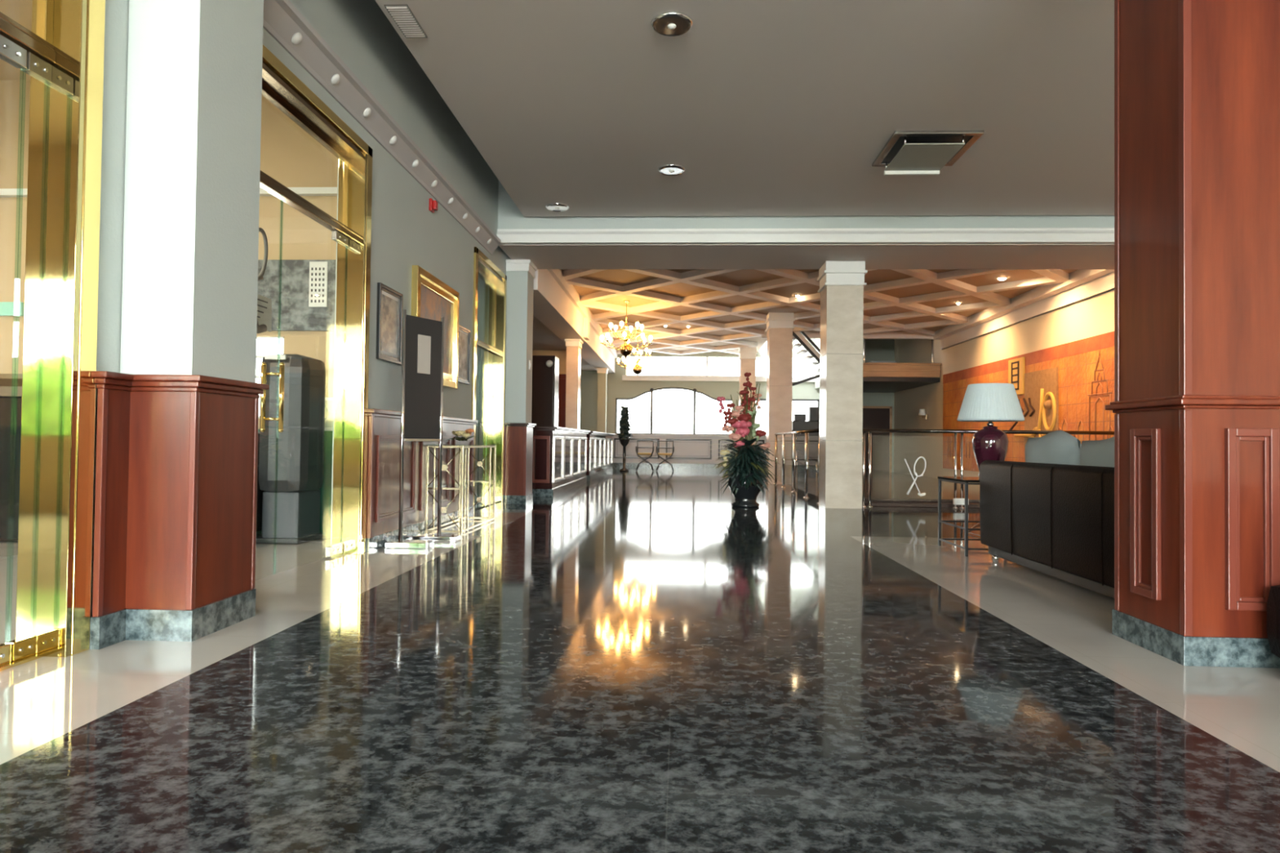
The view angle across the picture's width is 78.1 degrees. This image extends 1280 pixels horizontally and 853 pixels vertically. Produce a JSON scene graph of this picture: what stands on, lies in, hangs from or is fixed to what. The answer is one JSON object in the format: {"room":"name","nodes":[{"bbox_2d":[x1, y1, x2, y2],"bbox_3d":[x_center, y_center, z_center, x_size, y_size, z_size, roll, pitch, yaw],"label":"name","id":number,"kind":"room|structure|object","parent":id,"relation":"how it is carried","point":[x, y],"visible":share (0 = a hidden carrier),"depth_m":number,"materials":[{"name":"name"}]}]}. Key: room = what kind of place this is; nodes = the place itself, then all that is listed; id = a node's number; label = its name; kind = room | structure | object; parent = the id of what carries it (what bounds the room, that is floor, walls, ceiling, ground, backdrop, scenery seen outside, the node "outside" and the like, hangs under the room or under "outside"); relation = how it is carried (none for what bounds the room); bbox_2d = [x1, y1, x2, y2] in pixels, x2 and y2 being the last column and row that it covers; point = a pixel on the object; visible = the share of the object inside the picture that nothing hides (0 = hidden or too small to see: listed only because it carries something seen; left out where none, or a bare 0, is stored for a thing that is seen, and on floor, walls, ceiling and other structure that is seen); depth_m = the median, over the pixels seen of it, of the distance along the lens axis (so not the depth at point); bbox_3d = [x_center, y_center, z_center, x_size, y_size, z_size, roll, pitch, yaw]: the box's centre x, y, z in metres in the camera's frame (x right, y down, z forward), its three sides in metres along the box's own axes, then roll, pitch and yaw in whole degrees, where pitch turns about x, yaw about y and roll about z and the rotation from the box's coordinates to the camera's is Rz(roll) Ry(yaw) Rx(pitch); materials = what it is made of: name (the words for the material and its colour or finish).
{"room":"lobby","nodes":[
{"label":"lobby","id":0,"kind":"room"},
{"bbox_2d":[0,0,32,79],"bbox_3d":[-5.595,-3.461,2.750,6.080,0.100,10.000,1,-1,3],"label":"ceiling","id":1,"kind":"structure","parent":0,"point":[19,11],"depth_m":6.44,"materials":[{"name":"beige paint"}]},
{"bbox_2d":[0,80,337,535],"bbox_3d":[-5.279,-1.188,7.560,5.880,4.350,0.270,1,-1,3],"label":"wall","id":2,"kind":"structure","parent":0,"point":[291,156],"depth_m":7.42,"materials":[{"name":"beige"}]},
{"bbox_2d":[255,337,284,417],"bbox_3d":[-4.078,-0.473,7.497,1.500,0.785,0.070,1,-1,3],"label":"window","id":3,"kind":"structure","parent":2,"relation":"in","point":[257,356],"depth_m":7.44,"materials":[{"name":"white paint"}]},
{"bbox_2d":[257,259,336,331],"bbox_3d":[-3.311,-1.225,7.372,1.030,0.660,0.049,1,-1,3],"label":"wall panel","id":4,"kind":"object","parent":2,"relation":"attached to","point":[302,292],"visible":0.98,"depth_m":7.35,"materials":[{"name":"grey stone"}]},
{"bbox_2d":[308,262,328,306],"bbox_3d":[-2.991,-1.322,7.341,0.170,0.420,0.008,1,-1,3],"label":"print","id":5,"kind":"object","parent":4,"relation":"attached to","point":[317,271],"depth_m":7.34,"materials":[{"name":"white paper"}]},
{"bbox_2d":[88,0,511,647],"bbox_3d":[-2.436,-1.254,2.499,0.300,4.350,18.700,1,-1,3],"label":"wall","id":6,"kind":"structure","parent":0,"point":[406,233],"depth_m":6.59,"materials":[{"name":"grey paint"}]},
{"bbox_2d":[0,0,105,671],"bbox_3d":[-2.496,-0.705,1.615,0.220,3.215,3.500,1,-1,3],"label":"door","id":7,"kind":"structure","parent":6,"relation":"in","point":[62,55],"depth_m":3.24,"materials":[{"name":"gold metal"}]},
{"bbox_2d":[0,302,24,315],"bbox_3d":[-5.983,-1.117,7.508,0.240,0.130,0.038,1,-1,3],"label":"door sign","id":8,"kind":"object","parent":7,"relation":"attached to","point":[6,308],"visible":0.96,"depth_m":7.49,"materials":[{"name":"teal plastic"}]},
{"bbox_2d":[257,44,373,556],"bbox_3d":[-2.320,-0.633,5.175,0.220,3.215,2.230,1,-1,3],"label":"door","id":9,"kind":"structure","parent":6,"relation":"in","point":[352,231],"depth_m":6.15,"materials":[{"name":"gold metal"}]},
{"bbox_2d":[257,294,271,332],"bbox_3d":[-2.381,-0.717,4.884,0.008,0.210,0.390,1,-1,3],"label":"notice sheet","id":10,"kind":"object","parent":9,"relation":"attached to","point":[264,304],"visible":0.36,"depth_m":5.00,"materials":[{"name":"white paper"}]},
{"bbox_2d":[262,0,502,254],"bbox_3d":[-2.315,-2.521,1.842,0.140,0.180,17.150,1,-1,3],"label":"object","id":11,"kind":"structure","parent":6,"relation":"attached to","point":[282,20],"depth_m":5.99,"materials":[{"name":"grey paint"}]},
{"bbox_2d":[376,282,403,364],"bbox_3d":[-2.143,-0.868,6.768,0.030,0.630,0.530,1,-1,3],"label":"framed picture","id":12,"kind":"object","parent":6,"relation":"attached to","point":[389,301],"visible":0.99,"depth_m":6.75,"materials":[{"name":"black"}]},
{"bbox_2d":[381,293,398,355],"bbox_3d":[-2.151,-0.868,6.768,0.014,0.470,0.370,1,-1,3],"label":"artwork","id":13,"kind":"object","parent":12,"relation":"attached to","point":[389,303],"depth_m":6.76},
{"bbox_2d":[365,506,474,552],"bbox_3d":[-2.097,0.974,7.870,0.050,0.110,3.210,1,-1,3],"label":"baseboard","id":14,"kind":"structure","parent":6,"relation":"attached to","point":[376,542],"depth_m":7.14,"materials":[{"name":"stone"}]},
{"bbox_2d":[365,408,477,537],"bbox_3d":[-2.076,0.405,7.881,0.080,1.030,3.230,1,-1,3],"label":"panelling","id":15,"kind":"object","parent":6,"relation":"attached to","point":[384,426],"visible":0.81,"depth_m":7.08,"materials":[{"name":"brown wood"}]},
{"bbox_2d":[428,198,438,213],"bbox_3d":[-2.054,-2.201,7.867,0.070,0.120,0.100,1,-1,3],"label":"fire alarm","id":16,"kind":"object","parent":6,"relation":"attached to","point":[433,205],"visible":1,"depth_m":7.83,"materials":[{"name":"red plastic"}]},
{"bbox_2d":[411,265,459,388],"bbox_3d":[-2.064,-0.958,8.023,0.060,1.060,1.380,1,-1,3],"label":"framed picture","id":17,"kind":"object","parent":6,"relation":"attached to","point":[432,299],"visible":0.7,"depth_m":8.22,"materials":[{"name":"gold metal"}]},
{"bbox_2d":[420,284,451,374],"bbox_3d":[-2.087,-0.958,8.024,0.014,0.780,1.100,1,-1,3],"label":"artwork","id":18,"kind":"object","parent":17,"relation":"attached to","point":[435,304],"depth_m":8.19},
{"bbox_2d":[457,324,470,384],"bbox_3d":[-2.030,-0.817,9.050,0.030,0.640,0.520,1,-1,3],"label":"framed picture","id":19,"kind":"object","parent":6,"relation":"attached to","point":[464,354],"visible":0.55,"depth_m":9.10,"materials":[{"name":"black"}]},
{"bbox_2d":[457,330,467,378],"bbox_3d":[-2.038,-0.818,9.050,0.014,0.510,0.390,1,-1,3],"label":"artwork","id":20,"kind":"object","parent":19,"relation":"attached to","point":[463,335],"depth_m":9.06},
{"bbox_2d":[471,246,506,514],"bbox_3d":[-2.063,-0.540,10.357,0.220,3.235,1.690,1,-1,3],"label":"door","id":21,"kind":"structure","parent":6,"relation":"in","point":[495,348],"depth_m":11.06,"materials":[{"name":"gold metal"}]},
{"bbox_2d":[474,274,488,501],"bbox_3d":[-3.115,-0.566,18.992,2.680,3.600,14.700,1,-1,3],"label":"wall","id":22,"kind":"structure","parent":0,"point":[482,289],"depth_m":11.60,"materials":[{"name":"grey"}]},
{"bbox_2d":[532,315,596,370],"bbox_3d":[-3.027,-2.186,19.221,2.800,0.350,14.600,1,-1,3],"label":"ceiling","id":23,"kind":"structure","parent":0,"point":[544,339],"depth_m":18.69,"materials":[{"name":"grey"}]},
{"bbox_2d":[0,468,1279,852],"bbox_3d":[-0.337,1.143,9.582,15.600,0.120,33.150,1,-1,3],"label":"floor","id":24,"kind":"structure","parent":0,"point":[633,660],"depth_m":2.67,"materials":[{"name":"stone"}]},
{"bbox_2d":[0,373,22,540],"bbox_3d":[-5.442,0.252,6.899,1.890,1.400,0.690,1,-1,3],"label":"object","id":25,"kind":"object","parent":24,"relation":"on","point":[11,384],"visible":0.04,"depth_m":6.56,"materials":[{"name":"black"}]},
{"bbox_2d":[89,0,269,649],"bbox_3d":[-2.106,-1.002,3.697,0.395,3.900,0.755,1,-1,3],"label":"pillar","id":26,"kind":"structure","parent":24,"relation":"on","point":[175,500],"depth_m":3.54,"materials":[{"name":"grey paint"}]},
{"bbox_2d":[256,431,265,531],"bbox_3d":[-3.738,0.513,6.684,0.880,0.950,0.900,1,-1,3],"label":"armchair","id":27,"kind":"object","parent":24,"relation":"on","point":[260,492],"visible":0.06,"depth_m":6.84,"materials":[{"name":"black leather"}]},
{"bbox_2d":[256,354,325,544],"bbox_3d":[-3.048,0.190,6.899,0.430,1.620,0.515,1,-1,3],"label":"tall cabinet","id":28,"kind":"object","parent":24,"relation":"on","point":[291,460],"visible":0.91,"depth_m":6.70,"materials":[{"name":"grey metal"}]},
{"bbox_2d":[384,309,460,548],"bbox_3d":[-1.849,0.017,6.821,0.470,1.990,0.600,1,-1,3],"label":"sign stand","id":29,"kind":"object","parent":24,"relation":"on","point":[423,339],"visible":1,"depth_m":6.80,"materials":[{"name":"silver metal"}]},
{"bbox_2d":[424,444,496,533],"bbox_3d":[-1.848,0.614,8.266,0.362,0.852,1.374,1,-1,3],"label":"console table","id":30,"kind":"object","parent":24,"relation":"on","point":[462,463],"visible":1,"depth_m":7.81,"materials":[{"name":"beige"}]},
{"bbox_2d":[447,428,475,440],"bbox_3d":[-1.866,0.086,8.337,0.251,0.138,0.589,1,-1,3],"label":"posy","id":31,"kind":"object","parent":30,"relation":"on","point":[465,434],"visible":1,"depth_m":8.22,"materials":[{"name":"yellow plant"}]},
{"bbox_2d":[462,480,492,482],"bbox_3d":[-1.848,0.611,8.266,0.340,0.008,1.350,1,-1,3],"label":"shelf","id":32,"kind":"object","parent":30,"relation":"attached to","point":[464,481],"depth_m":8.81,"materials":[{"name":"clear glass"}]},
{"bbox_2d":[480,259,537,503],"bbox_3d":[-1.899,-0.641,11.508,0.690,3.485,0.590,1,-1,3],"label":"column","id":33,"kind":"structure","parent":24,"relation":"on","point":[520,273],"depth_m":11.29,"materials":[{"name":"grey paint"}]},
{"bbox_2d":[528,360,531,370],"bbox_3d":[-1.601,-0.895,11.513,0.020,0.140,0.100,1,-1,3],"label":"switch plate","id":34,"kind":"object","parent":33,"relation":"attached to","point":[530,364],"depth_m":11.49,"materials":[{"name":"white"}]},
{"bbox_2d":[531,355,559,426],"bbox_3d":[-2.815,-0.200,18.354,1.750,2.850,0.630,1,-1,3],"label":"tall cabinet","id":35,"kind":"object","parent":24,"relation":"on","point":[545,380],"visible":0.19,"depth_m":18.03,"materials":[{"name":"red wood"}]},
{"bbox_2d":[546,360,552,367],"bbox_3d":[-2.065,-1.434,17.991,0.160,0.160,0.030,1,-1,3],"label":"wall clock","id":36,"kind":"object","parent":35,"relation":"attached to","point":[548,363],"visible":1,"depth_m":17.98,"materials":[{"name":"white"}]},
{"bbox_2d":[532,350,566,427],"bbox_3d":[-2.255,-0.345,20.633,1.240,3.240,0.630,1,-1,3],"label":"tall cabinet","id":37,"kind":"object","parent":24,"relation":"on","point":[561,354],"visible":0.05,"depth_m":20.33,"materials":[{"name":"brown wood"}]},
{"bbox_2d":[532,426,590,497],"bbox_3d":[-1.466,0.611,15.057,0.490,1.130,4.710,1,-1,3],"label":"railing","id":38,"kind":"object","parent":24,"relation":"on","point":[559,456],"depth_m":13.26,"materials":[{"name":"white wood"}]},
{"bbox_2d":[533,426,590,434],"bbox_3d":[-1.460,0.081,15.067,0.490,0.070,4.710,1,-1,3],"label":"countertop","id":39,"kind":"structure","parent":38,"relation":"on","point":[536,428],"depth_m":13.13,"materials":[{"name":"white stone"}]},
{"bbox_2d":[564,338,582,429],"bbox_3d":[-1.593,-0.356,17.726,0.570,3.165,0.590,1,-1,3],"label":"column","id":40,"kind":"structure","parent":24,"relation":"on","point":[574,346],"depth_m":17.52,"materials":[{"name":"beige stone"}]},
{"bbox_2d":[586,431,614,480],"bbox_3d":[-1.168,0.731,21.073,0.490,1.130,6.160,1,-1,3],"label":"railing","id":41,"kind":"object","parent":24,"relation":"on","point":[599,445],"depth_m":20.08,"materials":[{"name":"white wood"}]},
{"bbox_2d":[588,431,614,436],"bbox_3d":[-1.162,0.202,21.083,0.490,0.070,6.160,1,-1,3],"label":"countertop","id":42,"kind":"structure","parent":41,"relation":"on","point":[591,432],"depth_m":19.89,"materials":[{"name":"white wood"}]},
{"bbox_2d":[596,368,608,432],"bbox_3d":[-1.170,-0.221,24.462,0.350,3.165,0.490,1,-1,3],"label":"column","id":43,"kind":"structure","parent":24,"relation":"on","point":[602,372],"depth_m":24.31,"materials":[{"name":"grey paint"}]},
{"bbox_2d":[615,406,632,471],"bbox_3d":[-0.478,0.369,24.047,0.542,1.986,0.520,1,-1,3],"label":"potted plant","id":44,"kind":"object","parent":24,"relation":"on","point":[624,436],"visible":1,"depth_m":23.97,"materials":[{"name":"green plant"}]},
{"bbox_2d":[635,440,653,471],"bbox_3d":[0.152,0.896,24.603,0.566,0.941,0.523,1,-1,3],"label":"chair","id":45,"kind":"object","parent":24,"relation":"on","point":[637,446],"visible":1,"depth_m":24.36,"materials":[{"name":"black metal"}]},
{"bbox_2d":[655,440,674,471],"bbox_3d":[0.781,0.902,24.572,0.566,0.941,0.523,1,-1,3],"label":"chair","id":46,"kind":"object","parent":24,"relation":"on","point":[656,447],"visible":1,"depth_m":24.33,"materials":[{"name":"black"}]},
{"bbox_2d":[706,372,780,507],"bbox_3d":[1.504,0.181,11.233,0.866,1.908,0.842,0,-1,33],"label":"flower arrangement","id":47,"kind":"object","parent":24,"relation":"on","point":[745,472],"visible":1,"depth_m":11.11,"materials":[{"name":"green plant"}]},
{"bbox_2d":[737,347,757,444],"bbox_3d":[3.281,-0.492,24.212,0.550,3.800,0.550,1,-1,3],"label":"column","id":48,"kind":"structure","parent":24,"relation":"on","point":[747,356],"depth_m":24.00,"materials":[{"name":"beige stone"}]},
{"bbox_2d":[764,312,795,484],"bbox_3d":[3.126,-0.620,17.738,0.600,3.800,0.600,1,-1,3],"label":"column","id":49,"kind":"structure","parent":24,"relation":"on","point":[780,326],"depth_m":17.49,"materials":[{"name":"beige stone"}]},
{"bbox_2d":[773,429,822,504],"bbox_3d":[2.839,0.652,14.542,0.080,1.126,5.650,1,-1,3],"label":"glass railing","id":50,"kind":"object","parent":24,"relation":"on","point":[806,432],"visible":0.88,"depth_m":14.49,"materials":[{"name":"grey"}]},
{"bbox_2d":[777,440,818,479],"bbox_3d":[4.344,0.836,20.097,1.734,1.053,0.070,1,-1,3],"label":"stair rail","id":51,"kind":"object","parent":24,"relation":"on","point":[797,450],"visible":0.5,"depth_m":20.09,"materials":[{"name":"black"}]},
{"bbox_2d":[791,406,819,478],"bbox_3d":[4.347,0.419,21.057,1.100,1.880,0.500,1,-1,3],"label":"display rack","id":52,"kind":"object","parent":24,"relation":"on","point":[799,423],"visible":0.48,"depth_m":20.81,"materials":[{"name":"black"}]},
{"bbox_2d":[817,261,867,508],"bbox_3d":[2.889,-0.586,11.360,0.600,3.478,0.600,1,-1,3],"label":"column","id":53,"kind":"structure","parent":24,"relation":"on","point":[842,283],"depth_m":11.11,"materials":[{"name":"beige stone"}]},
{"bbox_2d":[864,497,979,508],"bbox_3d":[5.358,1.135,11.539,4.380,0.100,0.380,1,-1,3],"label":"kerb","id":54,"kind":"object","parent":24,"relation":"on","point":[875,502],"depth_m":11.45,"materials":[{"name":"grey stone"}]},
{"bbox_2d":[937,476,988,556],"bbox_3d":[2.961,0.755,6.738,0.610,0.620,0.690,1,-1,3],"label":"side table","id":55,"kind":"object","parent":24,"relation":"on","point":[967,481],"visible":0.42,"depth_m":6.69,"materials":[{"name":"black"}]},
{"bbox_2d":[956,382,1024,478],"bbox_3d":[2.999,0.042,6.761,0.530,0.804,0.530,1,-1,3],"label":"table lamp","id":56,"kind":"object","parent":55,"relation":"on","point":[989,402],"visible":0.92,"depth_m":6.62,"materials":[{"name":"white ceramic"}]},
{"bbox_2d":[968,522,980,536],"bbox_3d":[3.511,0.774,8.030,0.353,0.629,2.714,0,-1,15],"label":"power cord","id":57,"kind":"object","parent":24,"relation":"on","point":[978,522],"visible":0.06,"depth_m":8.01,"materials":[{"name":"black plastic"}]},
{"bbox_2d":[862,428,1114,508],"bbox_3d":[5.345,0.616,11.239,4.347,1.126,0.078,1,-1,3],"label":"glass railing","id":58,"kind":"object","parent":24,"relation":"on","point":[869,431],"visible":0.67,"depth_m":11.29,"materials":[{"name":"grey"}]},
{"bbox_2d":[953,497,968,505],"bbox_3d":[4.550,1.064,11.192,0.200,0.090,0.075,1,-1,3],"label":"box","id":59,"kind":"object","parent":58,"relation":"attached to","point":[956,500],"visible":0.7,"depth_m":11.17,"materials":[{"name":"white"}]},
{"bbox_2d":[956,499,964,503],"bbox_3d":[4.549,1.064,11.162,0.140,0.050,0.015,1,-1,3],"label":"outlet","id":60,"kind":"object","parent":59,"relation":"attached to","point":[958,501],"depth_m":11.16,"materials":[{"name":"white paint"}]},
{"bbox_2d":[979,460,1114,598],"bbox_3d":[3.089,0.640,5.032,0.916,0.787,2.540,1,-1,3],"label":"sofa","id":61,"kind":"object","parent":24,"relation":"on","point":[1055,520],"visible":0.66,"depth_m":5.06,"materials":[{"name":"black leather"}]},
{"bbox_2d":[1024,430,1081,465],"bbox_3d":[2.984,0.328,5.709,0.192,0.599,0.790,1,-1,3],"label":"cushion","id":62,"kind":"object","parent":61,"relation":"on","point":[1058,446],"visible":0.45,"depth_m":5.53,"materials":[{"name":"grey fabric"}]},
{"bbox_2d":[1080,436,1114,466],"bbox_3d":[2.938,0.322,4.795,0.192,0.575,0.980,1,-1,3],"label":"cushion","id":63,"kind":"object","parent":61,"relation":"on","point":[1097,452],"visible":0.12,"depth_m":4.95,"materials":[{"name":"grey fabric"}]},
{"bbox_2d":[1105,0,1279,668],"bbox_3d":[2.557,-0.916,3.557,0.595,3.828,0.590,1,-1,3],"label":"pillar","id":64,"kind":"structure","parent":24,"relation":"on","point":[1196,405],"depth_m":3.31,"materials":[{"name":"brown wood"}]},
{"bbox_2d":[1266,585,1279,657],"bbox_3d":[3.003,0.628,2.783,1.037,0.720,0.840,1,-1,3],"label":"armchair","id":65,"kind":"object","parent":24,"relation":"on","point":[1273,600],"visible":1,"depth_m":3.14,"materials":[{"name":"black leather"}]},
{"bbox_2d":[580,338,894,472],"bbox_3d":[2.114,-1.017,26.203,12.400,4.900,0.200,1,-1,3],"label":"wall","id":66,"kind":"structure","parent":0,"point":[876,349],"depth_m":26.13,"materials":[{"name":"grey paint"}]},
{"bbox_2d":[625,356,707,375],"bbox_3d":[2.707,-1.941,26.162,6.430,0.720,0.080,1,-1,3],"label":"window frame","id":67,"kind":"structure","parent":66,"relation":"in","point":[706,357],"depth_m":26.15,"materials":[{"name":"white paint"}]},
{"bbox_2d":[615,386,731,435],"bbox_3d":[1.111,-0.534,26.165,3.870,1.590,0.177,1,-1,3],"label":"window","id":68,"kind":"structure","parent":66,"relation":"in","point":[695,390],"depth_m":26.15,"materials":[{"name":"grey glass"}]},
{"bbox_2d":[612,462,765,470],"bbox_3d":[2.629,1.335,25.980,7.300,0.200,0.100,1,-1,3],"label":"baseboard","id":69,"kind":"structure","parent":66,"relation":"attached to","point":[615,465],"depth_m":26.01,"materials":[{"name":"stone"}]},
{"bbox_2d":[612,433,774,464],"bbox_3d":[2.585,0.754,25.974,7.200,0.960,0.140,1,-1,3],"label":"panelling","id":70,"kind":"object","parent":66,"relation":"attached to","point":[688,448],"visible":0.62,"depth_m":26.02,"materials":[{"name":"grey"}]},
{"bbox_2d":[622,374,815,382],"bbox_3d":[2.661,-1.580,26.007,6.500,0.170,0.160,1,-1,3],"label":"crown molding","id":71,"kind":"structure","parent":66,"relation":"attached to","point":[654,378],"depth_m":26.00,"materials":[{"name":"white paint"}]},
{"bbox_2d":[755,399,819,406],"bbox_3d":[4.751,-0.301,26.013,2.300,1.200,0.110,1,-1,3],"label":"window","id":72,"kind":"structure","parent":66,"relation":"in","point":[798,400],"depth_m":25.94,"materials":[{"name":"grey glass"}]},
{"bbox_2d":[862,405,892,472],"bbox_3d":[7.484,0.410,25.758,1.440,2.150,0.082,1,-1,3],"label":"door","id":73,"kind":"structure","parent":66,"relation":"in","point":[873,417],"depth_m":25.74,"materials":[{"name":"wood"}]},
{"bbox_2d":[374,0,1114,355],"bbox_3d":[2.654,-3.058,9.644,9.720,1.450,33.400,1,-1,3],"label":"ceiling","id":74,"kind":"structure","parent":0,"point":[777,115],"depth_m":7.94,"materials":[{"name":"grey paint"}]},
{"bbox_2d":[383,4,427,38],"bbox_3d":[-1.638,-2.835,5.540,0.160,0.014,0.430,1,-1,3],"label":"ceiling vent","id":75,"kind":"object","parent":74,"relation":"in","point":[402,15],"visible":1,"depth_m":5.52,"materials":[{"name":"silver metal"}]},
{"bbox_2d":[545,203,568,211],"bbox_3d":[-1.033,-2.736,9.870,0.300,0.048,0.300,1,-1,3],"label":"recessed light","id":76,"kind":"object","parent":74,"relation":"in","point":[551,206],"visible":1,"depth_m":9.82,"materials":[{"name":"silver metal"}]},
{"bbox_2d":[533,269,617,373],"bbox_3d":[-1.401,-2.321,19.068,0.580,0.810,14.350,1,-1,3],"label":"beam","id":77,"kind":"structure","parent":74,"relation":"attached to","point":[557,304],"depth_m":15.49,"materials":[{"name":"white paint"}]},
{"bbox_2d":[582,317,589,340],"bbox_3d":[-1.202,-2.197,17.754,0.090,0.455,0.450,1,-1,3],"label":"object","id":78,"kind":"structure","parent":77,"relation":"attached to","point":[586,321],"depth_m":17.53,"materials":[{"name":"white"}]},
{"bbox_2d":[600,300,652,357],"bbox_3d":[-0.291,-2.078,16.880,1.046,1.215,1.044,0,-1,25],"label":"chandelier","id":79,"kind":"object","parent":74,"relation":"hanging from","point":[626,348],"visible":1,"depth_m":16.83,"materials":[{"name":"gold metal"}]},
{"bbox_2d":[617,330,657,375],"bbox_3d":[-0.064,-1.986,21.473,1.046,1.215,1.044,0,-1,25],"label":"chandelier","id":80,"kind":"object","parent":74,"relation":"hanging from","point":[637,369],"visible":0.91,"depth_m":21.42,"materials":[{"name":"gold metal"}]},
{"bbox_2d":[650,11,693,36],"bbox_3d":[0.224,-2.806,5.523,0.300,0.048,0.300,1,-1,3],"label":"recessed light","id":81,"kind":"object","parent":74,"relation":"in","point":[672,24],"visible":1,"depth_m":5.49,"materials":[{"name":"silver metal"}]},
{"bbox_2d":[657,164,685,175],"bbox_3d":[0.339,-2.747,8.470,0.300,0.048,0.300,1,-1,3],"label":"recessed light","id":82,"kind":"object","parent":74,"relation":"in","point":[668,169],"visible":1,"depth_m":8.43,"materials":[{"name":"silver metal"}]},
{"bbox_2d":[792,331,819,386],"bbox_3d":[4.680,-1.978,20.813,2.160,2.110,0.950,1,-1,3],"label":"staircase","id":83,"kind":"structure","parent":74,"relation":"attached to","point":[797,335],"depth_m":20.43,"materials":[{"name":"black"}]},
{"bbox_2d":[871,129,984,175],"bbox_3d":[2.808,-2.683,7.786,0.820,0.130,0.880,1,-1,3],"label":"ceiling vent","id":84,"kind":"object","parent":74,"relation":"attached to","point":[906,153],"visible":1,"depth_m":7.67,"materials":[{"name":"silver metal"}]},
{"bbox_2d":[996,276,1007,280],"bbox_3d":[6.488,-2.638,14.152,0.173,0.044,0.173,1,-1,3],"label":"recessed light","id":85,"kind":"object","parent":74,"relation":"in","point":[1002,278],"visible":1,"depth_m":14.11,"materials":[{"name":"white"}]},
{"bbox_2d":[814,338,820,388],"bbox_3d":[5.777,-1.025,23.649,0.330,4.900,4.440,1,-1,3],"label":"wall","id":86,"kind":"structure","parent":0,"point":[817,341],"depth_m":25.43,"materials":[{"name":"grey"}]},
{"bbox_2d":[862,338,941,392],"bbox_3d":[6.964,-1.765,23.504,2.440,1.200,4.640,1,-1,3],"label":"mezzanine","id":87,"kind":"object","parent":86,"relation":"attached to","point":[877,377],"visible":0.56,"depth_m":21.25,"materials":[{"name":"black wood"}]},
{"bbox_2d":[868,360,896,362],"bbox_3d":[6.773,-1.556,22.128,0.700,0.515,0.400,1,-1,3],"label":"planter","id":88,"kind":"object","parent":87,"relation":"on","point":[871,361],"visible":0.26,"depth_m":21.94,"materials":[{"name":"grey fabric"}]},
{"bbox_2d":[893,289,1114,483],"bbox_3d":[7.584,-1.284,9.289,0.200,4.900,33.550,1,-1,3],"label":"wall","id":89,"kind":"structure","parent":0,"point":[1094,316],"depth_m":19.91,"materials":[{"name":"beige paint"}]},
{"bbox_2d":[918,408,927,419],"bbox_3d":[8.003,-0.345,22.343,0.240,0.300,0.200,1,-1,3],"label":"wall sconce","id":90,"kind":"object","parent":89,"relation":"attached to","point":[922,411],"visible":1,"depth_m":22.29,"materials":[{"name":"gold metal"}]},
{"bbox_2d":[942,331,1115,471],"bbox_3d":[7.689,-0.242,15.497,0.186,2.460,10.700,1,-1,3],"label":"wall mural","id":91,"kind":"object","parent":89,"relation":"attached to","point":[1068,386],"visible":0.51,"depth_m":14.93,"materials":[{"name":"orange paint"}]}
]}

